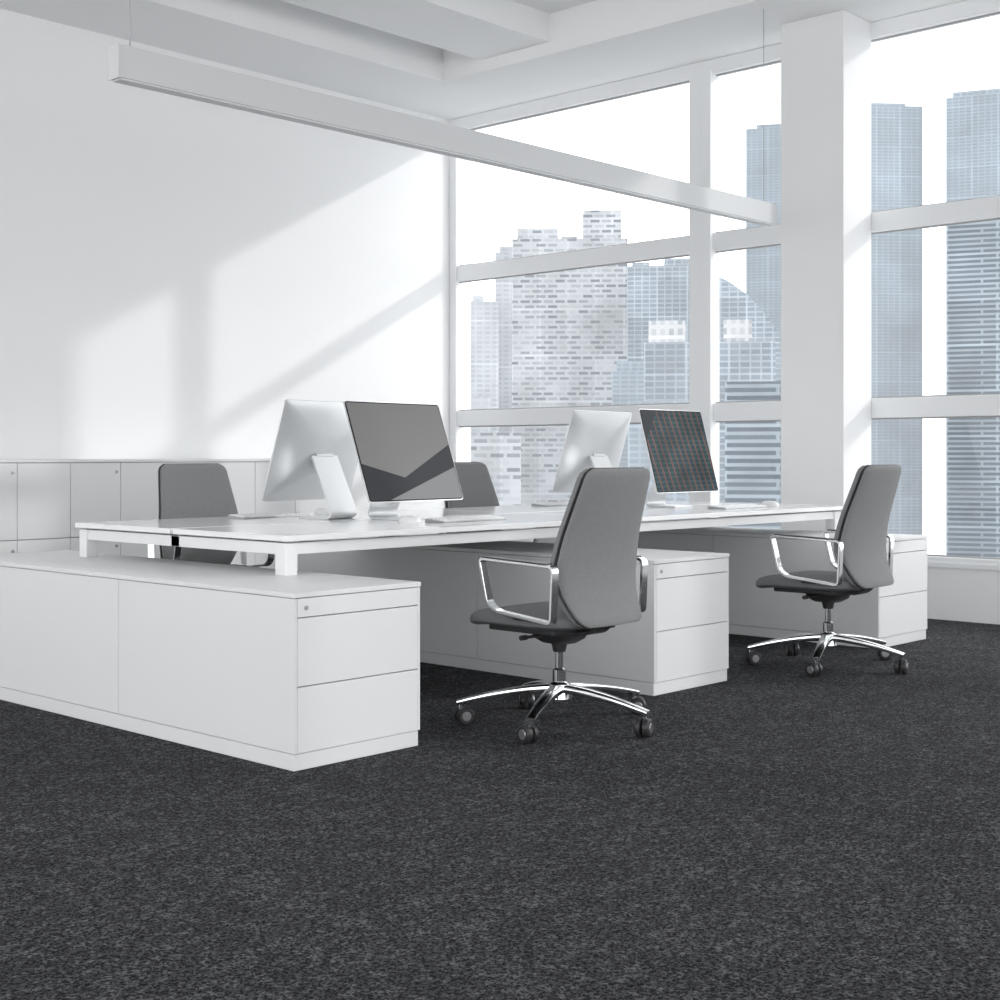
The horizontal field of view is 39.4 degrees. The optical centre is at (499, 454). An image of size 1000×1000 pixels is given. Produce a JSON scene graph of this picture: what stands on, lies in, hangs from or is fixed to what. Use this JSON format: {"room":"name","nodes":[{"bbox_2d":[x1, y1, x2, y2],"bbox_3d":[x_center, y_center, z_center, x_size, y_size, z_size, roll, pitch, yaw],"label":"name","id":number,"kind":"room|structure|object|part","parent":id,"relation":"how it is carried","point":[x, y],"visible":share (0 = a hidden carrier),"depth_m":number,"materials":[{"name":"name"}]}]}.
{"room":"open-plan office","nodes":[
{"label":"open-plan office","id":0,"kind":"room"},
{"bbox_2d":[0,9,470,534],"bbox_3d":[-4.479,-1.100,7.718,0.200,4.300,12.180,0,0,43],"label":"wall","id":1,"kind":"structure","parent":0,"point":[175,271],"depth_m":9.99,"materials":[{"name":"white paint"}]},
{"bbox_2d":[0,0,965,119],"bbox_3d":[1.588,-3.005,2.026,16.440,0.290,12.130,0,0,43],"label":"ceiling","id":2,"kind":"structure","parent":0,"point":[598,42],"depth_m":9.80,"materials":[{"name":"white paint"}]},
{"bbox_2d":[281,0,548,59],"bbox_3d":[-0.257,-3.050,2.995,9.980,0.200,11.030,0,0,43],"label":"ceiling beams","id":3,"kind":"structure","parent":2,"relation":"attached to","point":[477,29],"depth_m":9.60,"materials":[{"name":"white paint"}]},
{"bbox_2d":[108,0,776,226],"bbox_3d":[0.118,-2.314,7.263,0.079,1.671,4.815,0,0,43],"label":"pendant lamp","id":4,"kind":"object","parent":2,"relation":"hanging from","point":[127,65],"visible":1,"depth_m":6.59,"materials":[{"name":"white metal"}]},
{"bbox_2d":[113,78,774,226],"bbox_3d":[0.119,-1.482,7.265,0.059,0.007,4.790,0,0,43],"label":"diffuser","id":5,"kind":"object","parent":4,"relation":"attached to","point":[154,84],"depth_m":6.71,"materials":[{"name":"white"}]},
{"bbox_2d":[512,0,595,13],"bbox_3d":[1.588,-3.210,2.026,16.440,0.120,12.130,0,0,43],"label":"ceiling slab","id":6,"kind":"structure","parent":2,"relation":"attached to","point":[548,6],"depth_m":9.76,"materials":[{"name":"white paint"}]},
{"bbox_2d":[0,618,999,999],"bbox_3d":[1.515,1.100,2.094,16.640,0.100,12.130,0,0,43],"label":"floor","id":7,"kind":"structure","parent":0,"point":[778,831],"depth_m":3.69,"materials":[{"name":"grey carpet"}]},
{"bbox_2d":[0,459,328,570],"bbox_3d":[-2.994,0.539,8.836,0.444,1.022,4.690,0,0,43],"label":"storage cabinet","id":8,"kind":"object","parent":7,"relation":"on","point":[42,501],"visible":0.3,"depth_m":8.94,"materials":[{"name":"grey laminate"}]},
{"bbox_3d":[-2.995,0.037,8.837,0.441,0.019,4.690,0,0,43],"label":"panel","id":9,"kind":"part","parent":8,"relation":"part of","materials":[{"name":"white laminate"}]},
{"bbox_2d":[0,550,420,770],"bbox_3d":[-1.381,0.754,5.667,2.458,0.592,0.582,0,0,43],"label":"base cabinet","id":10,"kind":"object","parent":7,"relation":"on","point":[303,670],"visible":1,"depth_m":5.00,"materials":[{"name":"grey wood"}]},
{"bbox_3d":[-1.381,0.467,5.667,2.456,0.017,0.582,0,0,43],"label":"panel","id":11,"kind":"part","parent":10,"relation":"part of","materials":[{"name":"white laminate"}]},
{"bbox_2d":[147,463,275,567],"bbox_3d":[-1.490,0.548,7.390,0.789,1.003,0.771,0,0,-37],"label":"office chair","id":12,"kind":"object","parent":7,"relation":"on","point":[184,490],"visible":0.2,"depth_m":7.56,"materials":[{"name":"grey fabric"}]},
{"bbox_2d":[160,464,237,563],"bbox_3d":[-1.651,0.344,7.590,0.470,0.588,0.162,0,0,-37],"label":"cushion","id":13,"kind":"object","parent":12,"relation":"on","point":[186,490],"depth_m":7.57,"materials":[{"name":"grey fabric"}]},
{"bbox_2d":[438,462,540,541],"bbox_3d":[-0.017,0.548,8.952,0.762,1.003,0.791,0,0,-45],"label":"office chair","id":14,"kind":"object","parent":7,"relation":"on","point":[477,488],"visible":0.12,"depth_m":9.11,"materials":[{"name":"grey fabric"}]},
{"bbox_2d":[447,463,500,532],"bbox_3d":[-0.204,0.344,9.088,0.470,0.588,0.162,0,0,-45],"label":"cushion","id":15,"kind":"object","parent":14,"relation":"on","point":[477,488],"depth_m":9.11,"materials":[{"name":"grey fabric"}]},
{"bbox_2d":[298,535,728,695],"bbox_3d":[-0.029,0.754,7.117,2.458,0.592,0.582,0,0,43],"label":"base cabinet","id":16,"kind":"object","parent":7,"relation":"on","point":[680,641],"visible":0.56,"depth_m":6.52,"materials":[{"name":"grey"}]},
{"bbox_2d":[75,501,843,575],"bbox_3d":[0.094,0.382,7.344,1.520,0.153,4.270,0,0,43],"label":"desk","id":17,"kind":"object","parent":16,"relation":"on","point":[257,535],"visible":0.65,"depth_m":6.14,"materials":[{"name":"white laminate"}]},
{"bbox_2d":[228,512,309,518],"bbox_3d":[-1.131,0.295,6.852,0.120,0.020,0.430,0,0,39],"label":"keyboard","id":18,"kind":"object","parent":17,"relation":"on","point":[273,514],"visible":1,"depth_m":6.80,"materials":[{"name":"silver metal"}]},
{"bbox_2d":[228,515,309,518],"bbox_3d":[-1.131,0.297,6.852,0.120,0.016,0.430,0,0,39],"label":"tray","id":19,"kind":"object","parent":18,"relation":"on","point":[229,516],"depth_m":6.73,"materials":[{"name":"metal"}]},
{"bbox_2d":[262,399,357,518],"bbox_3d":[-0.843,0.024,6.729,0.240,0.563,0.640,0,0,33],"label":"desktop computer","id":20,"kind":"object","parent":17,"relation":"on","point":[314,456],"visible":0.89,"depth_m":6.65,"materials":[{"name":"silver metal"}]},
{"bbox_2d":[314,508,329,514],"bbox_3d":[-0.900,0.287,7.129,0.120,0.035,0.068,0,0,43],"label":"computer mouse","id":21,"kind":"object","parent":17,"relation":"on","point":[320,511],"visible":0.75,"depth_m":7.10,"materials":[{"name":"white plastic"}]},
{"bbox_2d":[343,401,462,520],"bbox_3d":[-0.473,0.028,6.612,0.240,0.555,0.640,0,0,40],"label":"desktop computer","id":22,"kind":"object","parent":17,"relation":"on","point":[403,453],"visible":0.97,"depth_m":6.58,"materials":[{"name":"silver metal"}]},
{"bbox_2d":[398,515,421,523],"bbox_3d":[-0.402,0.287,6.241,0.120,0.035,0.068,0,0,37],"label":"computer mouse","id":23,"kind":"object","parent":17,"relation":"on","point":[409,519],"visible":1,"depth_m":6.21,"materials":[{"name":"white plastic"}]},
{"bbox_2d":[425,515,505,522],"bbox_3d":[-0.155,0.295,6.462,0.120,0.020,0.430,0,0,41],"label":"keyboard","id":24,"kind":"object","parent":17,"relation":"on","point":[478,517],"visible":1,"depth_m":6.41,"materials":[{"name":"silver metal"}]},
{"bbox_2d":[425,518,505,522],"bbox_3d":[-0.155,0.297,6.462,0.120,0.016,0.430,0,0,41],"label":"tray","id":25,"kind":"object","parent":24,"relation":"on","point":[435,520],"depth_m":6.36,"materials":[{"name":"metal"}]},
{"bbox_2d":[531,501,568,505],"bbox_3d":[0.376,0.295,8.468,0.120,0.020,0.430,0,0,43],"label":"keyboard","id":26,"kind":"object","parent":17,"relation":"on","point":[565,503],"visible":0.59,"depth_m":8.36,"materials":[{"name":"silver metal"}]},
{"bbox_2d":[531,503,567,505],"bbox_3d":[0.376,0.297,8.468,0.120,0.016,0.430,0,0,43],"label":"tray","id":27,"kind":"object","parent":26,"relation":"on","point":[532,504],"depth_m":8.34,"materials":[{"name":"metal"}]},
{"bbox_2d":[552,410,631,492],"bbox_3d":[0.588,0.024,8.262,0.240,0.563,0.640,0,0,37],"label":"desktop computer","id":28,"kind":"object","parent":17,"relation":"on","point":[594,439],"visible":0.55,"depth_m":8.18,"materials":[{"name":"silver metal"}]},
{"bbox_2d":[638,409,717,507],"bbox_3d":[1.005,0.021,8.167,0.239,0.568,0.640,0,0,41],"label":"desktop computer","id":29,"kind":"object","parent":17,"relation":"on","point":[676,443],"visible":1,"depth_m":8.13,"materials":[{"name":"silver metal"}]},
{"bbox_2d":[708,504,766,508],"bbox_3d":[1.368,0.295,8.022,0.120,0.020,0.430,0,0,43],"label":"keyboard","id":30,"kind":"object","parent":17,"relation":"on","point":[731,506],"visible":1,"depth_m":7.96,"materials":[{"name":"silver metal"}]},
{"bbox_2d":[760,501,778,506],"bbox_3d":[1.594,0.287,8.249,0.120,0.035,0.068,0,0,43],"label":"computer mouse","id":31,"kind":"object","parent":17,"relation":"on","point":[767,503],"visible":0.88,"depth_m":8.21,"materials":[{"name":"white plastic"}]},
{"bbox_3d":[-0.029,0.467,7.117,2.456,0.017,0.582,0,0,43],"label":"panel","id":32,"kind":"part","parent":16,"relation":"part of","materials":[{"name":"white laminate"}]},
{"bbox_2d":[454,467,653,743],"bbox_3d":[0.268,0.548,5.437,0.789,1.003,0.808,0,0,43],"label":"office chair","id":33,"kind":"object","parent":7,"relation":"on","point":[592,565],"visible":1,"depth_m":5.25,"materials":[{"name":"grey fabric"}]},
{"bbox_3d":[0.191,0.634,5.476,0.550,0.082,0.490,0,0,43],"label":"seat","id":34,"kind":"part","parent":33,"relation":"part of","materials":[{"name":"fabric"}]},
{"bbox_2d":[550,469,587,627],"bbox_3d":[0.398,0.344,5.283,0.162,0.588,0.470,0,0,43],"label":"cushion","id":35,"kind":"object","parent":33,"relation":"on","point":[570,550],"depth_m":5.14,"materials":[{"name":"grey fabric"}]},
{"bbox_2d":[539,526,927,647],"bbox_3d":[1.347,0.754,8.593,2.458,0.592,0.582,0,0,43],"label":"base cabinet","id":36,"kind":"object","parent":7,"relation":"on","point":[896,613],"visible":0.41,"depth_m":7.93,"materials":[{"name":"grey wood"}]},
{"bbox_3d":[1.347,0.467,8.593,2.456,0.017,0.582,0,0,43],"label":"panel","id":37,"kind":"part","parent":36,"relation":"part of","materials":[{"name":"white laminate"}]},
{"bbox_2d":[781,10,870,530],"bbox_3d":[2.162,-0.905,9.257,0.465,3.910,0.369,0,0,43],"label":"structural column","id":38,"kind":"structure","parent":7,"relation":"on","point":[826,58],"depth_m":9.11,"materials":[{"name":"white paint"}]},
{"bbox_2d":[745,465,908,676],"bbox_3d":[1.671,0.548,6.945,0.772,1.003,0.811,0,0,41],"label":"office chair","id":39,"kind":"object","parent":7,"relation":"on","point":[859,540],"visible":1,"depth_m":6.77,"materials":[{"name":"grey fabric"}]},
{"bbox_3d":[1.594,0.634,6.995,0.550,0.082,0.490,0,0,41],"label":"seat","id":40,"kind":"part","parent":39,"relation":"part of","materials":[{"name":"fabric"}]},
{"bbox_2d":[834,465,865,587],"bbox_3d":[1.807,0.344,6.810,0.162,0.588,0.470,0,0,41],"label":"cushion","id":41,"kind":"object","parent":39,"relation":"on","point":[851,526],"depth_m":6.67,"materials":[{"name":"grey fabric"}]},
{"bbox_2d":[927,567,999,624],"bbox_3d":[5.663,0.875,6.396,16.440,0.350,0.220,0,0,43],"label":"wall","id":42,"kind":"structure","parent":0,"point":[953,594],"depth_m":8.80,"materials":[{"name":"white paint"}]},
{"bbox_2d":[450,0,999,565],"bbox_3d":[5.619,-1.085,6.348,16.440,3.550,0.110,0,0,43],"label":"window","id":43,"kind":"structure","parent":42,"relation":"in","point":[989,207],"depth_m":10.00,"materials":[{"name":"white metal"}]},
{"bbox_2d":[449,71,718,526],"bbox_3d":[5.335,-1.040,6.593,15.690,3.460,0.090,0,0,43],"label":"window mullions","id":44,"kind":"object","parent":43,"relation":"attached to","point":[695,82],"depth_m":10.19,"materials":[{"name":"white metal"}]},
{"bbox_2d":[702,71,711,517],"bbox_3d":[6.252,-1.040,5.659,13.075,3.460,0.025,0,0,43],"label":"window mullion","id":45,"kind":"object","parent":43,"relation":"attached to","point":[706,76],"depth_m":10.07,"materials":[{"name":"white metal"}]},
{"bbox_2d":[460,12,999,559],"bbox_3d":[5.614,-1.052,6.343,16.440,3.405,0.015,0,0,43],"label":"window gaskets","id":46,"kind":"structure","parent":43,"relation":"attached to","point":[995,13],"depth_m":9.99,"materials":[{"name":"grey rubber"}]},
{"bbox_2d":[506,540,999,570],"bbox_3d":[5.616,0.703,6.345,16.440,0.025,0.120,0,0,43],"label":"trim","id":47,"kind":"structure","parent":42,"relation":"attached to","point":[944,565],"depth_m":8.80,"materials":[{"name":"white"}]},
{"label":"outside","id":48,"kind":"structure","parent":0,"visible":0},
{"bbox_3d":[53.775,31.250,182.300,470.000,0.400,300.000,0,0,43],"label":"ground","id":49,"kind":"structure","parent":48,"visible":0},
{"bbox_2d":[471,397,489,432],"bbox_3d":[-2.225,13.450,103.000,3.000,35.200,6.000,0,0,0],"label":"apartment tower","id":50,"kind":"structure","parent":49,"relation":"on","point":[476,402],"depth_m":100.00,"materials":[{"name":"white concrete"}]},
{"bbox_2d":[471,296,498,432],"bbox_3d":[-1.724,7.200,148.000,3.200,47.700,6.000,0,0,0],"label":"apartment tower","id":51,"kind":"structure","parent":49,"relation":"on","point":[484,314],"depth_m":145.00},
{"bbox_2d":[471,433,520,529],"bbox_3d":[-0.514,14.850,88.000,3.600,32.400,6.000,0,0,0],"label":"apartment tower","id":52,"kind":"structure","parent":49,"relation":"on","point":[500,452],"depth_m":84.99,"materials":[{"name":"white concrete"}]},
{"bbox_2d":[495,247,511,432],"bbox_3d":[1.713,4.250,153.000,4.500,53.600,6.000,0,0,0],"label":"apartment tower","id":53,"kind":"structure","parent":49,"relation":"on","point":[503,286],"depth_m":150.01,"materials":[{"name":"grey concrete"}]},
{"bbox_2d":[512,210,627,528],"bbox_3d":[6.210,4.950,124.235,9.900,52.200,9.000,0,0,3],"label":"apartment tower","id":54,"kind":"structure","parent":49,"relation":"on","point":[569,328],"depth_m":119.80,"materials":[{"name":"white concrete"}]},
{"bbox_2d":[612,361,643,467],"bbox_3d":[11.181,12.400,95.623,6.800,37.300,8.000,0,0,6],"label":"office tower","id":55,"kind":"structure","parent":49,"relation":"on","point":[628,380],"depth_m":91.92,"materials":[{"name":"glass"}]},
{"bbox_2d":[627,258,688,360],"bbox_3d":[13.842,7.600,116.141,6.400,46.900,9.000,0,0,6],"label":"office tower","id":56,"kind":"structure","parent":49,"relation":"on","point":[654,293],"depth_m":111.81,"materials":[{"name":"blue glass"}]},
{"bbox_2d":[628,401,688,520],"bbox_3d":[8.454,14.250,68.764,4.200,33.600,6.000,0,0,6],"label":"office tower","id":57,"kind":"structure","parent":49,"relation":"on","point":[637,451],"depth_m":65.94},
{"bbox_2d":[644,341,775,526],"bbox_3d":[12.376,12.300,82.384,7.400,37.500,6.000,0,0,9],"label":"building","id":58,"kind":"structure","parent":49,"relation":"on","point":[666,364],"depth_m":79.32,"materials":[{"name":"blue glass"}]},
{"bbox_2d":[649,320,685,341],"bbox_3d":[9.840,-7.075,81.875,2.050,1.250,3.800,0,0,9],"label":"block","id":59,"kind":"object","parent":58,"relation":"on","point":[659,331],"visible":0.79,"depth_m":80.00,"materials":[{"name":"white concrete"}]},
{"bbox_2d":[723,319,751,340],"bbox_3d":[13.815,-7.075,81.245,1.600,1.250,3.800,0,0,9],"label":"block","id":60,"kind":"object","parent":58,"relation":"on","point":[733,330],"visible":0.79,"depth_m":79.38,"materials":[{"name":"white concrete"}]},
{"bbox_2d":[719,277,780,380],"bbox_3d":[18.827,9.150,101.366,6.600,43.800,8.000,0,0,10],"label":"building","id":61,"kind":"structure","parent":49,"relation":"on","point":[734,304],"depth_m":97.59,"materials":[{"name":"blue glass"}]},
{"bbox_2d":[725,381,780,528],"bbox_3d":[12.646,13.850,66.541,3.400,34.400,6.000,0,0,13],"label":"office tower","id":62,"kind":"structure","parent":49,"relation":"on","point":[752,449],"depth_m":63.70,"materials":[{"name":"glass"}]},
{"bbox_2d":[746,124,780,335],"bbox_3d":[29.750,-1.350,145.459,7.500,64.800,9.000,0,0,14],"label":"office tower","id":63,"kind":"structure","parent":49,"relation":"on","point":[763,265],"depth_m":141.54,"materials":[{"name":"glass"}]},
{"bbox_2d":[871,103,922,534],"bbox_3d":[34.224,-0.800,132.864,8.750,63.700,9.000,0,0,-5],"label":"office tower","id":64,"kind":"structure","parent":49,"relation":"on","point":[896,128],"depth_m":128.56,"materials":[{"name":"blue glass"}]},
{"bbox_2d":[946,88,999,554],"bbox_3d":[48.673,-0.800,127.941,14.000,63.700,12.000,0,0,22],"label":"office tower","id":65,"kind":"structure","parent":49,"relation":"on","point":[972,117],"depth_m":124.27,"materials":[{"name":"glass"}]},
{"bbox_2d":[947,221,999,557],"bbox_3d":[39.456,7.250,102.388,12.000,47.600,10.000,0,0,22],"label":"office tower","id":66,"kind":"structure","parent":49,"relation":"on","point":[973,249],"depth_m":99.30,"materials":[{"name":"glass"}]}
]}

